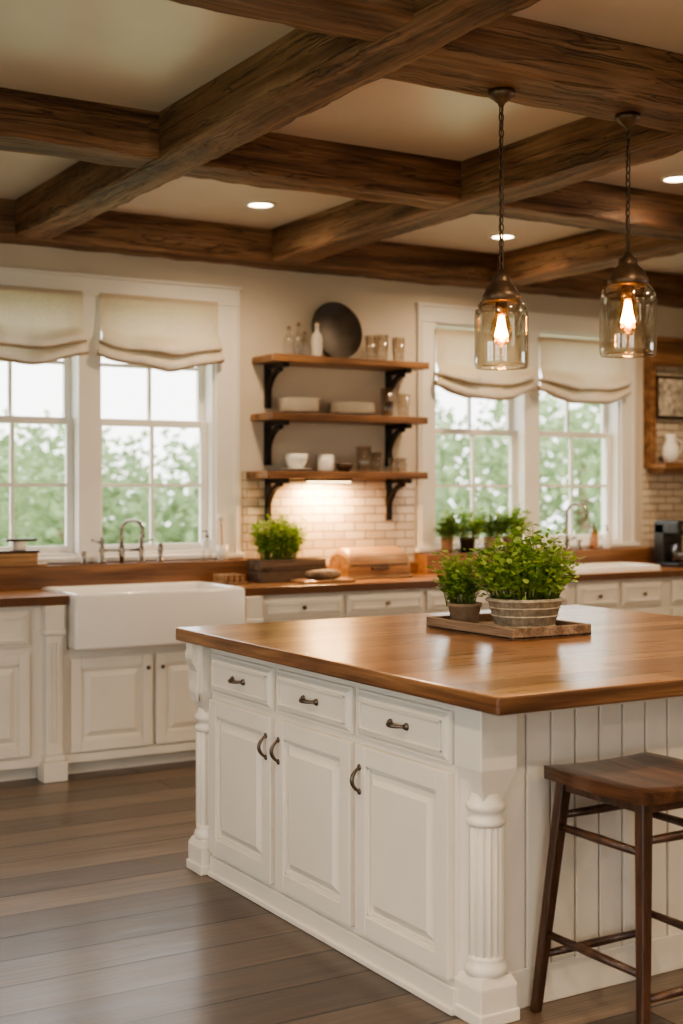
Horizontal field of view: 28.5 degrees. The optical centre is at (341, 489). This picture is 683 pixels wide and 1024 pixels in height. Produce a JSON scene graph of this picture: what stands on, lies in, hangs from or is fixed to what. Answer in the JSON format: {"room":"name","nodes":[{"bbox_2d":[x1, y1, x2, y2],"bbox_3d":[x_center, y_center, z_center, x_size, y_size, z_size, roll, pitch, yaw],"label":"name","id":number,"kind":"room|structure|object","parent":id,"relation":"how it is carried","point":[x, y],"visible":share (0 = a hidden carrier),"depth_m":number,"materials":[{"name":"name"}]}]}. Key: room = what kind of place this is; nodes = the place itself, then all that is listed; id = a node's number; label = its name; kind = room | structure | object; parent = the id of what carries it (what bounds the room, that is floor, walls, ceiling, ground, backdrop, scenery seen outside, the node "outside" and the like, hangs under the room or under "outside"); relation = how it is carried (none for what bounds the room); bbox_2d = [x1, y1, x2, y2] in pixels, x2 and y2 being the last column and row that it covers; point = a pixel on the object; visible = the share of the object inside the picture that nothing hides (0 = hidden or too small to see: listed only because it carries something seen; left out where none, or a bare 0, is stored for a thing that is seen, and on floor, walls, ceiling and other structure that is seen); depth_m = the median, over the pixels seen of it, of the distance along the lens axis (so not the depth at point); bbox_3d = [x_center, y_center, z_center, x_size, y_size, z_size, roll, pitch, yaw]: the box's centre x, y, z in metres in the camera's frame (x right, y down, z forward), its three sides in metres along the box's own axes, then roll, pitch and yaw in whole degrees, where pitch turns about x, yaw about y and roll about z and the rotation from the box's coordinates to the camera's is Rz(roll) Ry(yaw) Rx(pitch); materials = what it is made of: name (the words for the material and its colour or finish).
{"room":"kitchen","nodes":[
{"label":"kitchen","id":0,"kind":"room"},
{"bbox_2d":[0,760,682,1023],"bbox_3d":[1.447,1.510,3.627,11.000,0.120,9.950,0,0,-31],"label":"floor","id":1,"kind":"structure","parent":0,"point":[104,919],"depth_m":4.33,"materials":[{"name":"brown wood"}]},
{"bbox_2d":[0,577,682,782],"bbox_3d":[0.213,1.013,8.041,8.000,0.874,0.685,0,0,-31],"label":"base cabinet","id":2,"kind":"object","parent":1,"relation":"on","point":[64,711],"visible":0.46,"depth_m":6.91,"materials":[{"name":"white wood"}]},
{"bbox_2d":[0,567,682,606],"bbox_3d":[0.200,0.552,8.062,8.000,0.044,0.645,0,0,-31],"label":"countertop","id":3,"kind":"structure","parent":2,"relation":"on","point":[27,597],"depth_m":7.62,"materials":[{"name":"brown wood"}]},
{"bbox_2d":[41,581,244,650],"bbox_3d":[-1.062,0.661,7.182,0.950,0.287,0.565,0,0,-31],"label":"farmhouse sink","id":4,"kind":"object","parent":3,"relation":"in","point":[114,616],"visible":0.66,"depth_m":6.92,"materials":[{"name":"ceramic"}]},
{"bbox_2d":[211,573,247,584],"bbox_3d":[-0.632,0.502,7.604,0.160,0.054,0.150,0,0,-31],"label":"tray","id":5,"kind":"object","parent":3,"relation":"on","point":[227,578],"visible":0.97,"depth_m":7.55,"materials":[{"name":"brown wood"}]},
{"bbox_2d":[247,509,325,582],"bbox_3d":[-0.334,0.321,7.818,0.474,0.417,0.224,0,0,-33],"label":"planter box","id":6,"kind":"object","parent":3,"relation":"on","point":[278,543],"visible":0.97,"depth_m":7.75,"materials":[{"name":"brown wood"}]},
{"bbox_2d":[290,569,355,583],"bbox_3d":[-0.106,0.491,7.696,0.340,0.075,0.170,0,0,-31],"label":"board","id":7,"kind":"object","parent":3,"relation":"on","point":[320,576],"visible":1,"depth_m":7.64,"materials":[{"name":"brown wood"}]},
{"bbox_2d":[329,546,412,578],"bbox_3d":[0.174,0.436,8.144,0.464,0.185,0.248,0,0,-31],"label":"bread box","id":8,"kind":"object","parent":3,"relation":"on","point":[382,561],"visible":0.91,"depth_m":8.05,"materials":[{"name":"brown wood"}]},
{"bbox_2d":[560,562,660,573],"bbox_3d":[1.682,0.623,8.896,0.794,0.255,0.394,0,0,-31],"label":"undermount sink","id":9,"kind":"object","parent":3,"relation":"in","point":[608,566],"visible":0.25,"depth_m":8.83,"materials":[{"name":"ceramic"}]},
{"bbox_2d":[654,520,682,567],"bbox_3d":[2.302,0.369,9.286,0.195,0.320,0.245,0,0,-31],"label":"coffee maker","id":10,"kind":"object","parent":3,"relation":"on","point":[668,534],"visible":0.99,"depth_m":9.28,"materials":[{"name":"black plastic"}]},
{"bbox_2d":[185,642,682,1023],"bbox_3d":[0.678,1.015,4.857,1.918,0.870,1.836,0,0,-31],"label":"kitchen island","id":11,"kind":"object","parent":1,"relation":"on","point":[406,835],"visible":0.74,"depth_m":3.96,"materials":[{"name":"white wood"}]},
{"bbox_2d":[176,605,682,715],"bbox_3d":[0.744,0.555,4.830,2.015,0.050,2.035,0,0,-31],"label":"island countertop","id":12,"kind":"structure","parent":11,"relation":"on","point":[627,656],"depth_m":4.28,"materials":[{"name":"brown wood"}]},
{"bbox_2d":[426,613,590,640],"bbox_3d":[0.618,0.508,5.037,0.360,0.042,0.540,0,0,-31],"label":"serving tray","id":13,"kind":"object","parent":12,"relation":"on","point":[485,626],"visible":0.74,"depth_m":4.86,"materials":[{"name":"brown wood"}]},
{"bbox_2d":[426,548,484,622],"bbox_3d":[0.458,0.370,5.152,0.253,0.292,0.202,0,0,-33],"label":"herbs","id":14,"kind":"object","parent":13,"relation":"on","point":[456,582],"visible":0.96,"depth_m":5.12,"materials":[{"name":"green plant"}]},
{"bbox_2d":[467,523,584,628],"bbox_3d":[0.674,0.317,4.963,0.448,0.399,0.387,0,0,-18],"label":"planter","id":15,"kind":"object","parent":13,"relation":"on","point":[533,572],"visible":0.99,"depth_m":4.89,"materials":[{"name":"leaves"},{"name":"woven wicker"},{"name":"soil"}]},
{"bbox_2d":[530,752,682,1023],"bbox_3d":[0.825,1.105,3.664,0.435,0.689,0.449,0,0,-31],"label":"bar stool","id":16,"kind":"object","parent":1,"relation":"on","point":[646,784],"visible":1,"depth_m":3.60,"materials":[{"name":"brown wood"}]},
{"bbox_2d":[0,0,682,274],"bbox_3d":[1.447,-1.595,3.627,11.000,0.150,9.950,0,0,-31],"label":"ceiling","id":17,"kind":"structure","parent":0,"point":[150,55],"depth_m":5.20,"materials":[{"name":"paint"}]},
{"bbox_2d":[0,87,158,167],"bbox_3d":[-1.367,-1.427,5.164,1.340,0.187,0.243,0,0,-31],"label":"ceiling beam","id":18,"kind":"structure","parent":17,"relation":"attached to","point":[30,122],"depth_m":5.26,"materials":[{"name":"brown wood"}]},
{"bbox_2d":[244,201,275,207],"bbox_3d":[-0.431,-1.515,7.148,0.170,0.010,0.170,0,0,-31],"label":"recessed light","id":19,"kind":"object","parent":17,"relation":"in","point":[252,204],"visible":1,"depth_m":7.15,"materials":[{"name":"beige"}]},
{"bbox_2d":[15,0,540,239],"bbox_3d":[0.764,-1.421,3.092,0.215,0.198,9.330,0,0,-31],"label":"ceiling beam","id":20,"kind":"structure","parent":17,"relation":"attached to","point":[299,74],"depth_m":4.77,"materials":[{"name":"brown wood"}]},
{"bbox_2d":[169,0,412,41],"bbox_3d":[-0.430,-1.428,3.591,1.340,0.185,0.241,0,0,-31],"label":"ceiling beam","id":21,"kind":"structure","parent":17,"relation":"attached to","point":[367,20],"depth_m":3.80,"materials":[{"name":"brown wood"}]},
{"bbox_2d":[184,132,460,208],"bbox_3d":[-0.073,-1.426,5.981,1.320,0.188,0.243,0,0,-31],"label":"ceiling beam","id":22,"kind":"structure","parent":17,"relation":"attached to","point":[272,160],"depth_m":5.91,"materials":[{"name":"brown wood"}]},
{"bbox_2d":[0,198,682,307],"bbox_3d":[-0.942,-1.419,7.634,10.600,0.202,0.234,0,0,-31],"label":"ceiling beam","id":23,"kind":"structure","parent":17,"relation":"attached to","point":[133,234],"depth_m":8.00,"materials":[{"name":"brown wood"}]},
{"bbox_2d":[272,117,682,263],"bbox_3d":[2.075,-1.421,3.874,0.227,0.197,9.330,0,0,-31],"label":"ceiling beam","id":24,"kind":"structure","parent":17,"relation":"attached to","point":[586,148],"depth_m":6.01,"materials":[{"name":"brown wood"}]},
{"bbox_2d":[474,87,527,370],"bbox_3d":[0.536,-0.873,4.511,0.180,0.932,0.180,0,0,-31],"label":"pendant lamp","id":25,"kind":"object","parent":17,"relation":"hanging from","point":[501,292],"visible":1,"depth_m":4.50,"materials":[{"name":"clear glass"}]},
{"bbox_2d":[488,233,516,239],"bbox_3d":[0.965,-1.515,8.049,0.170,0.010,0.170,0,0,-31],"label":"recessed light","id":26,"kind":"object","parent":17,"relation":"in","point":[506,235],"visible":0.82,"depth_m":8.05,"materials":[{"name":"beige"}]},
{"bbox_2d":[383,15,682,132],"bbox_3d":[0.754,-1.428,4.594,1.320,0.185,0.292,0,0,-31],"label":"ceiling beam","id":27,"kind":"structure","parent":17,"relation":"attached to","point":[548,66],"depth_m":4.46,"materials":[{"name":"brown wood"}]},
{"bbox_2d":[473,181,682,240],"bbox_3d":[1.288,-1.428,6.793,1.430,0.185,0.240,0,0,-31],"label":"ceiling beam","id":28,"kind":"structure","parent":17,"relation":"attached to","point":[584,204],"depth_m":6.70,"materials":[{"name":"brown wood"}]},
{"bbox_2d":[497,229,682,285],"bbox_3d":[3.483,-1.421,4.713,0.226,0.198,9.330,0,0,-31],"label":"ceiling beam","id":29,"kind":"structure","parent":17,"relation":"attached to","point":[587,252],"depth_m":8.03,"materials":[{"name":"brown wood"}]},
{"bbox_2d":[599,111,656,358],"bbox_3d":[1.022,-0.909,4.800,0.202,0.861,0.202,0,0,-31],"label":"pendant lamp","id":30,"kind":"object","parent":17,"relation":"hanging from","point":[628,276],"visible":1,"depth_m":4.78,"materials":[{"name":"clear glass"}]},
{"bbox_2d":[659,174,682,182],"bbox_3d":[1.636,-1.515,6.552,0.170,0.010,0.170,0,0,-31],"label":"recessed light","id":31,"kind":"object","parent":17,"relation":"in","point":[674,178],"visible":1,"depth_m":6.55,"materials":[{"name":"beige"}]},
{"bbox_2d":[0,243,682,563],"bbox_3d":[-1.044,-0.035,7.806,11.000,2.970,0.180,0,0,-31],"label":"wall","id":32,"kind":"structure","parent":0,"point":[271,301],"depth_m":8.28,"materials":[{"name":"paint"}]},
{"bbox_2d":[0,266,244,563],"bbox_3d":[-1.436,-0.399,7.535,1.890,1.598,0.225,0,0,-31],"label":"window","id":33,"kind":"structure","parent":32,"relation":"in","point":[217,421],"depth_m":7.61,"materials":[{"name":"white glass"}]},
{"bbox_2d":[0,285,88,364],"bbox_3d":[-1.710,-0.884,7.199,0.765,0.426,0.123,0,0,-31],"label":"roman shade","id":34,"kind":"object","parent":33,"relation":"attached to","point":[38,326],"visible":1,"depth_m":7.26,"materials":[{"name":"fabric"}]},
{"bbox_2d":[97,293,223,371],"bbox_3d":[-1.004,-0.883,7.615,0.775,0.428,0.132,0,0,-31],"label":"roman shade","id":35,"kind":"object","parent":33,"relation":"attached to","point":[157,333],"visible":1,"depth_m":7.62,"materials":[{"name":"fabric"}]},
{"bbox_2d":[0,547,654,589],"bbox_3d":[0.072,0.467,8.277,8.000,0.124,0.145,0,0,-31],"label":"backsplash","id":36,"kind":"structure","parent":32,"relation":"attached to","point":[69,574],"depth_m":7.55,"materials":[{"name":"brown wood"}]},
{"bbox_2d":[0,538,46,566],"bbox_3d":[-1.766,0.332,7.151,0.390,0.144,0.087,0,0,-31],"label":"wooden caddy","id":37,"kind":"object","parent":36,"relation":"on","point":[19,556],"visible":1,"depth_m":7.15,"materials":[{"name":"brown wood"}]},
{"bbox_2d":[80,519,163,563],"bbox_3d":[-1.184,0.282,7.426,0.491,0.246,0.183,0,0,-31],"label":"bridge faucet","id":38,"kind":"object","parent":36,"relation":"on","point":[121,549],"visible":1,"depth_m":7.46,"materials":[{"name":"silver metal"}]},
{"bbox_2d":[217,514,228,559],"bbox_3d":[-0.690,0.272,7.796,0.072,0.264,0.070,0,0,-31],"label":"brush holder","id":39,"kind":"object","parent":36,"relation":"on","point":[222,550],"visible":1,"depth_m":7.77,"materials":[{"name":"white ceramic"}]},
{"bbox_2d":[431,510,464,552],"bbox_3d":[0.687,0.264,8.575,0.228,0.282,0.146,0,0,-31],"label":"herb","id":40,"kind":"object","parent":36,"relation":"on","point":[446,529],"visible":1,"depth_m":8.57,"materials":[{"name":"plant"}]},
{"bbox_2d":[453,506,487,552],"bbox_3d":[0.836,0.255,8.652,0.277,0.300,0.186,0,0,-31],"label":"herb","id":41,"kind":"object","parent":36,"relation":"on","point":[471,528],"visible":0.98,"depth_m":8.65,"materials":[{"name":"green plant"}]},
{"bbox_2d":[478,505,512,551],"bbox_3d":[1.014,0.248,8.767,0.288,0.312,0.169,0,0,-31],"label":"herb","id":42,"kind":"object","parent":36,"relation":"on","point":[496,528],"visible":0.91,"depth_m":8.75,"materials":[{"name":"plant"}]},
{"bbox_2d":[497,503,532,551],"bbox_3d":[1.132,0.246,8.840,0.269,0.317,0.172,0,0,-31],"label":"herb","id":43,"kind":"object","parent":36,"relation":"on","point":[514,515],"visible":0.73,"depth_m":8.83,"materials":[{"name":"plant"}]},
{"bbox_2d":[551,503,587,549],"bbox_3d":[1.556,0.245,9.069,0.264,0.320,0.169,0,0,-31],"label":"gooseneck faucet","id":44,"kind":"object","parent":36,"relation":"on","point":[566,539],"visible":0.75,"depth_m":9.11,"materials":[{"name":"silver metal"}]},
{"bbox_2d":[603,525,610,548],"bbox_3d":[1.836,0.323,9.302,0.060,0.163,0.060,0,0,-5],"label":"soap dispenser","id":45,"kind":"object","parent":36,"relation":"on","point":[606,535],"visible":1,"depth_m":9.28,"materials":[{"name":"ceramic"}]},
{"bbox_2d":[247,471,427,521],"bbox_3d":[-0.016,0.041,8.151,1.120,0.302,0.279,0,0,-31],"label":"wall shelf","id":46,"kind":"object","parent":32,"relation":"attached to","point":[278,477],"visible":0.96,"depth_m":8.03,"materials":[{"name":"brown wood"}]},
{"bbox_2d":[280,453,311,470],"bbox_3d":[-0.269,-0.163,7.989,0.196,0.104,0.196,0,0,-31],"label":"bowl","id":47,"kind":"object","parent":46,"relation":"on","point":[294,461],"visible":0.97,"depth_m":7.93,"materials":[{"name":"ceramic"}]},
{"bbox_2d":[317,455,336,470],"bbox_3d":[-0.093,-0.162,8.091,0.114,0.100,0.106,0,0,10],"label":"coffee mug","id":48,"kind":"object","parent":46,"relation":"on","point":[324,462],"visible":0.87,"depth_m":8.05,"materials":[{"name":"ceramic"}]},
{"bbox_2d":[335,463,352,471],"bbox_3d":[0.016,-0.137,8.136,0.110,0.050,0.110,0,0,-31],"label":"wooden bowl","id":49,"kind":"object","parent":46,"relation":"on","point":[342,467],"visible":0.97,"depth_m":8.10,"materials":[{"name":"brown wood"}]},
{"bbox_2d":[251,412,427,466],"bbox_3d":[-0.003,-0.299,8.159,1.090,0.302,0.279,0,0,-31],"label":"wall shelf","id":50,"kind":"object","parent":32,"relation":"attached to","point":[277,419],"visible":1,"depth_m":8.04,"materials":[{"name":"brown wood"}]},
{"bbox_2d":[278,398,319,412],"bbox_3d":[-0.252,-0.496,7.999,0.254,0.090,0.250,0,0,-31],"label":"plate stack","id":51,"kind":"object","parent":50,"relation":"on","point":[288,405],"visible":0.94,"depth_m":7.91,"materials":[{"name":"white ceramic"}]},
{"bbox_2d":[329,402,374,414],"bbox_3d":[0.065,-0.489,8.188,0.283,0.076,0.280,0,0,-31],"label":"plate stack","id":52,"kind":"object","parent":50,"relation":"on","point":[347,408],"visible":0.93,"depth_m":8.09,"materials":[{"name":"white ceramic"}]},
{"bbox_2d":[252,353,428,412],"bbox_3d":[0.006,-0.639,8.164,1.090,0.302,0.279,0,0,-31],"label":"wall shelf","id":53,"kind":"object","parent":32,"relation":"attached to","point":[275,361],"visible":0.97,"depth_m":8.04,"materials":[{"name":"brown wood"}]},
{"bbox_2d":[311,322,322,355],"bbox_3d":[-0.147,-0.897,8.039,0.068,0.212,0.068,0,0,-31],"label":"bottle","id":54,"kind":"object","parent":53,"relation":"on","point":[316,340],"visible":0.84,"depth_m":8.01,"materials":[{"name":"white ceramic"}]},
{"bbox_2d":[311,302,361,357],"bbox_3d":[-0.029,-0.974,8.211,0.356,0.352,0.077,0,0,-31],"label":"round tray","id":55,"kind":"object","parent":53,"relation":"on","point":[340,329],"visible":0.84,"depth_m":8.22,"materials":[{"name":"black metal"}]},
{"bbox_2d":[242,469,682,565],"bbox_3d":[1.464,0.158,9.188,4.775,0.615,0.014,0,0,-31],"label":"tile backsplash","id":56,"kind":"structure","parent":32,"relation":"attached to","point":[338,515],"depth_m":8.35,"materials":[{"name":"white tile"}]},
{"bbox_2d":[414,302,640,552],"bbox_3d":[1.248,-0.399,9.135,1.900,1.598,0.225,0,0,-31],"label":"window","id":57,"kind":"structure","parent":32,"relation":"in","point":[617,434],"depth_m":9.07,"materials":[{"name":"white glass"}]},
{"bbox_2d":[433,329,534,400],"bbox_3d":[0.954,-0.812,8.785,0.805,0.451,0.126,0,0,-31],"label":"roman shade","id":58,"kind":"object","parent":57,"relation":"attached to","point":[457,374],"visible":0.99,"depth_m":8.80,"materials":[{"name":"fabric"}]},
{"bbox_2d":[537,336,631,403],"bbox_3d":[1.686,-0.813,9.221,0.810,0.448,0.127,0,0,-31],"label":"roman shade","id":59,"kind":"object","parent":57,"relation":"attached to","point":[574,371],"visible":0.99,"depth_m":9.24,"materials":[{"name":"fabric"}]},
{"bbox_2d":[641,336,682,472],"bbox_3d":[2.825,-0.605,9.879,1.470,0.970,0.218,0,0,-31],"label":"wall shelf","id":60,"kind":"object","parent":32,"relation":"attached to","point":[668,359],"visible":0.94,"depth_m":9.59,"materials":[{"name":"brown wood"}]},
{"bbox_2d":[656,375,682,419],"bbox_3d":[2.392,-0.665,9.707,0.350,0.310,0.039,0,0,-31],"label":"framed print","id":61,"kind":"object","parent":60,"relation":"attached to","point":[669,389],"visible":0.9,"depth_m":9.66,"materials":[{"name":"beige paper"}]},
{"bbox_2d":[661,434,682,461],"bbox_3d":[2.350,-0.296,9.579,0.143,0.200,0.130,0,0,21],"label":"ceramic pitcher","id":62,"kind":"object","parent":60,"relation":"on","point":[670,452],"visible":0.92,"depth_m":9.54,"materials":[{"name":"ceramic"}]},
{"label":"outside","id":63,"kind":"structure","parent":0,"visible":0},
{"bbox_2d":[125,528,600,539],"bbox_3d":[-1.238,2.000,16.725,75.000,0.100,90.000,0,0,-31],"label":"lawn","id":64,"kind":"structure","parent":63,"point":[541,528],"depth_m":61.71,"materials":[{"name":"plant"}]},
{"bbox_2d":[0,413,64,546],"bbox_3d":[-3.900,0.562,12.291,2.589,2.773,3.831,0,0,26],"label":"tree","id":65,"kind":"object","parent":64,"relation":"on","point":[21,508],"visible":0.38,"depth_m":13.04,"materials":[{"name":"green plant"}]},
{"bbox_2d":[0,408,105,522],"bbox_3d":[-5.697,0.266,18.961,3.920,3.366,5.203,0,0,20],"label":"tree","id":66,"kind":"object","parent":64,"relation":"on","point":[54,479],"visible":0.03,"depth_m":18.79,"materials":[{"name":"green plant"}]},
{"bbox_2d":[0,409,161,545],"bbox_3d":[-4.662,0.437,18.856,5.928,3.025,3.422,0,0,-31],"label":"tree","id":67,"kind":"object","parent":64,"relation":"on","point":[116,442],"visible":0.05,"depth_m":18.60,"materials":[{"name":"green plant"}]},
{"bbox_2d":[0,424,189,545],"bbox_3d":[-2.983,0.605,15.457,3.131,2.687,3.613,0,0,-31],"label":"tree","id":68,"kind":"object","parent":64,"relation":"on","point":[111,496],"visible":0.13,"depth_m":15.17,"materials":[{"name":"green plant"}]},
{"bbox_2d":[61,428,198,539],"bbox_3d":[-1.883,0.513,19.637,4.262,2.871,5.351,0,0,-31],"label":"tree","id":69,"kind":"object","parent":64,"relation":"on","point":[173,444],"visible":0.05,"depth_m":18.82,"materials":[{"name":"green plant"}]},
{"bbox_2d":[102,449,198,543],"bbox_3d":[-1.169,0.656,15.578,3.376,2.586,3.310,0,0,-31],"label":"tree","id":70,"kind":"object","parent":64,"relation":"on","point":[190,534],"visible":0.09,"depth_m":14.71,"materials":[{"name":"green plant"}]},
{"bbox_2d":[131,393,463,536],"bbox_3d":[-0.273,-0.436,23.976,5.675,4.770,5.772,0,0,-31],"label":"tree","id":71,"kind":"object","parent":64,"relation":"on","point":[437,394],"visible":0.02,"depth_m":24.41,"materials":[{"name":"green plant"}]},
{"bbox_2d":[436,405,508,536],"bbox_3d":[-0.085,0.335,16.630,4.402,3.229,4.981,0,0,-43],"label":"tree","id":72,"kind":"object","parent":64,"relation":"on","point":[449,472],"visible":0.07,"depth_m":16.53,"materials":[{"name":"green plant"}]},
{"bbox_2d":[436,398,599,536],"bbox_3d":[1.638,0.164,19.318,5.296,3.570,4.992,0,0,-31],"label":"tree","id":73,"kind":"object","parent":64,"relation":"on","point":[440,412],"visible":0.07,"depth_m":18.36,"materials":[{"name":"green plant"}]},
{"bbox_2d":[462,392,600,535],"bbox_3d":[4.083,0.166,18.318,4.730,3.566,3.741,0,0,-12],"label":"tree","id":74,"kind":"object","parent":64,"relation":"on","point":[580,526],"visible":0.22,"depth_m":18.27,"materials":[{"name":"green plant"}]},
{"bbox_2d":[483,393,600,535],"bbox_3d":[4.236,-0.009,21.767,4.746,3.916,6.804,0,0,-13],"label":"tree","id":75,"kind":"object","parent":64,"relation":"on","point":[546,395],"visible":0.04,"depth_m":21.98,"materials":[{"name":"green plant"}]}
]}

